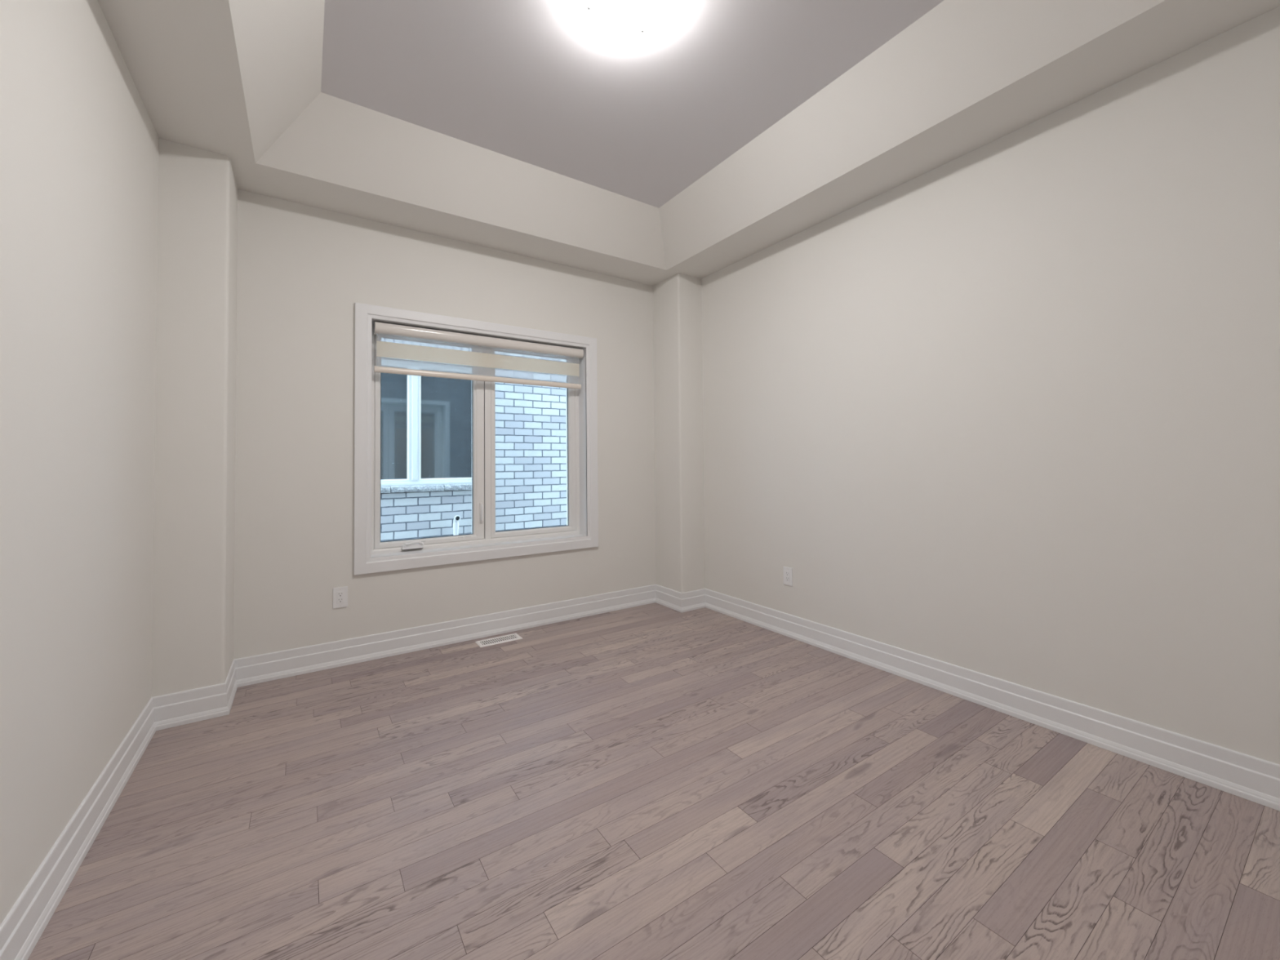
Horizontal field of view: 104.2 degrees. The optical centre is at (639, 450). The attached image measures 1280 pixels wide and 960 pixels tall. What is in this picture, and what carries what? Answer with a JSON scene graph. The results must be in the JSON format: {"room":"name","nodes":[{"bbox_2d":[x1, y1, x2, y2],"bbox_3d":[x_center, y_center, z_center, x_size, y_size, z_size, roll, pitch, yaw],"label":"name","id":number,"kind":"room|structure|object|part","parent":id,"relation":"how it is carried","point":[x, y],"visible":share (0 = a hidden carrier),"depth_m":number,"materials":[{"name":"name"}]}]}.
{"room":"empty bedroom","nodes":[
{"label":"empty bedroom","id":0,"kind":"room"},
{"bbox_2d":[0,0,159,925],"bbox_3d":[-1.358,-0.272,0.922,0.140,3.120,4.200,0,-2,-34],"label":"wall","id":1,"kind":"structure","parent":0,"point":[79,140],"depth_m":1.38,"materials":[{"name":"white paint"}]},
{"bbox_2d":[0,697,155,959],"bbox_3d":[-1.141,1.091,0.729,0.019,0.141,3.426,0,-2,-34],"label":"baseboard","id":2,"kind":"structure","parent":1,"relation":"attached to","point":[20,931],"depth_m":1.37,"materials":[{"name":"white paint"}]},
{"bbox_2d":[151,137,705,697],"bbox_3d":[-0.959,-0.221,3.277,3.252,3.120,0.537,0,-2,-34],"label":"wall","id":3,"kind":"structure","parent":0,"point":[257,295],"depth_m":2.78,"materials":[{"name":"white paint"}]},
{"bbox_2d":[333,586,347,608],"bbox_3d":[-1.700,0.832,2.824,0.071,0.115,0.008,0,-2,-34],"label":"wall outlet","id":4,"kind":"object","parent":3,"relation":"attached to","point":[340,593],"visible":1,"depth_m":2.82,"materials":[{"name":"white plastic"}]},
{"bbox_2d":[337,591,343,604],"bbox_3d":[-1.699,0.832,2.822,0.034,0.068,0.004,0,-2,-34],"label":"receptacle","id":5,"kind":"object","parent":4,"relation":"attached to","point":[340,593],"depth_m":2.82,"materials":[{"name":"grey plastic"}]},
{"bbox_2d":[152,584,705,730],"bbox_3d":[-0.885,1.145,3.154,3.152,0.141,0.356,0,-2,-34],"label":"baseboard","id":6,"kind":"structure","parent":3,"relation":"attached to","point":[193,705],"depth_m":2.94,"materials":[{"name":"white paint"}]},
{"bbox_2d":[353,302,598,575],"bbox_3d":[-1.095,-0.070,3.482,1.622,1.609,0.406,0,-2,-34],"label":"window","id":7,"kind":"structure","parent":3,"relation":"in","point":[371,554],"depth_m":3.38,"materials":[{"name":"white paint"}]},
{"bbox_3d":[-1.421,0.586,3.130,0.116,0.036,0.029,0,-2,-34],"label":"crank arm","id":8,"kind":"part","parent":7,"relation":"part of","materials":[{"name":"white plastic"}]},
{"bbox_3d":[-1.365,-0.073,3.263,0.668,1.348,0.060,0,-2,-34],"label":"casement sash","id":9,"kind":"part","parent":7,"relation":"part of","materials":[{"name":"white plastic"}]},
{"bbox_2d":[373,321,583,389],"bbox_3d":[-1.023,-0.620,3.383,1.390,0.299,0.085,0,-2,-34],"label":"roller blind","id":10,"kind":"object","parent":7,"relation":"attached to","point":[385,349],"visible":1,"depth_m":3.31,"materials":[{"name":"beige fabric"}]},
{"bbox_3d":[-1.024,-0.489,3.383,1.386,0.038,0.024,0,-2,-34],"label":"rail","id":11,"kind":"part","parent":10,"relation":"part of","materials":[{"name":"beige fabric"}]},
{"bbox_3d":[-1.084,0.424,3.397,0.020,0.138,0.010,0,-2,-34],"label":"lock plate","id":12,"kind":"part","parent":7,"relation":"part of","materials":[{"name":"white plastic"}]},
{"bbox_3d":[-1.075,0.420,3.384,0.016,0.115,0.031,0,-2,-34],"label":"lock lever","id":13,"kind":"part","parent":7,"relation":"part of","materials":[{"name":"white plastic"}]},
{"bbox_3d":[-0.782,-0.069,3.656,0.647,1.348,0.060,0,-2,-34],"label":"fixed sash","id":14,"kind":"part","parent":7,"relation":"part of","materials":[{"name":"white plastic"}]},
{"bbox_2d":[27,602,1279,959],"bbox_3d":[0.080,1.234,1.718,3.352,0.120,3.910,0,-2,-34],"label":"floor","id":15,"kind":"structure","parent":0,"point":[651,781],"depth_m":1.55,"materials":[{"name":"brown wood"}]},
{"bbox_2d":[475,633,522,647],"bbox_3d":[-0.905,1.214,3.199,0.272,0.006,0.118,0,-2,-34],"label":"floor vent","id":16,"kind":"object","parent":15,"relation":"in","point":[505,638],"visible":1,"depth_m":3.19,"materials":[{"name":"white metal"}]},
{"bbox_2d":[480,634,517,644],"bbox_3d":[-0.905,1.214,3.199,0.229,0.004,0.075,0,-2,-34],"label":"grille","id":17,"kind":"object","parent":16,"relation":"attached to","point":[505,638],"depth_m":3.19,"materials":[{"name":"white metal"}]},
{"bbox_2d":[97,0,1279,285],"bbox_3d":[-0.006,-1.648,1.873,3.432,0.470,4.200,0,-2,-34],"label":"ceiling","id":18,"kind":"structure","parent":0,"point":[698,142],"depth_m":2.25,"materials":[{"name":"white paint"}]},
{"bbox_2d":[586,0,659,32],"bbox_3d":[-0.052,-1.667,1.840,0.260,0.074,0.274,0,-2,-34],"label":"ceiling lamp","id":19,"kind":"object","parent":18,"relation":"attached to","point":[624,15],"visible":1,"depth_m":1.86,"materials":[{"name":"white glass"}]},
{"bbox_2d":[701,5,1279,764],"bbox_3d":[1.373,-0.255,2.759,0.140,3.120,4.200,0,-2,-34],"label":"wall","id":20,"kind":"structure","parent":0,"point":[1009,411],"depth_m":2.10,"materials":[{"name":"white paint"}]},
{"bbox_2d":[782,566,792,586],"bbox_3d":[0.960,0.815,3.232,0.008,0.115,0.071,0,-2,-34],"label":"wall outlet","id":21,"kind":"object","parent":20,"relation":"attached to","point":[788,572],"visible":1,"depth_m":3.23,"materials":[{"name":"white plastic"}]},
{"bbox_2d":[785,570,790,582],"bbox_3d":[0.958,0.815,3.231,0.004,0.068,0.034,0,-2,-34],"label":"receptacle","id":22,"kind":"object","parent":21,"relation":"attached to","point":[787,572],"depth_m":3.23,"materials":[{"name":"grey plastic"}]},
{"bbox_2d":[705,588,1279,811],"bbox_3d":[1.459,1.107,2.477,0.019,0.141,3.423,0,-2,-34],"label":"baseboard","id":23,"kind":"structure","parent":20,"relation":"attached to","point":[1253,779],"depth_m":2.09,"materials":[{"name":"white paint"}]},
{"label":"outside","id":24,"kind":"structure","parent":0,"visible":0},
{"bbox_3d":[-2.961,1.776,6.993,16.000,0.100,7.640,0,-2,-34],"label":"ground","id":25,"kind":"structure","parent":24,"visible":0},
{"bbox_2d":[453,515,460,535],"bbox_3d":[-2.008,1.192,5.450,0.063,0.974,0.114,0,-2,-34],"label":"vent pipe","id":26,"kind":"object","parent":25,"relation":"on","point":[455,522],"visible":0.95,"depth_m":5.45,"materials":[{"name":"white plastic"}]},
{"bbox_2d":[380,337,566,541],"bbox_3d":[-2.008,-1.077,5.603,10.000,5.520,0.650,0,-2,-34],"label":"brick house","id":27,"kind":"structure","parent":25,"relation":"on","point":[426,421],"depth_m":5.61,"materials":[{"name":"brick"}]},
{"bbox_3d":[-2.409,0.406,5.357,1.549,0.070,0.176,0,-2,-34],"label":"stone sill","id":28,"kind":"part","parent":27,"relation":"part of","materials":[{"name":"stone"}]}
]}

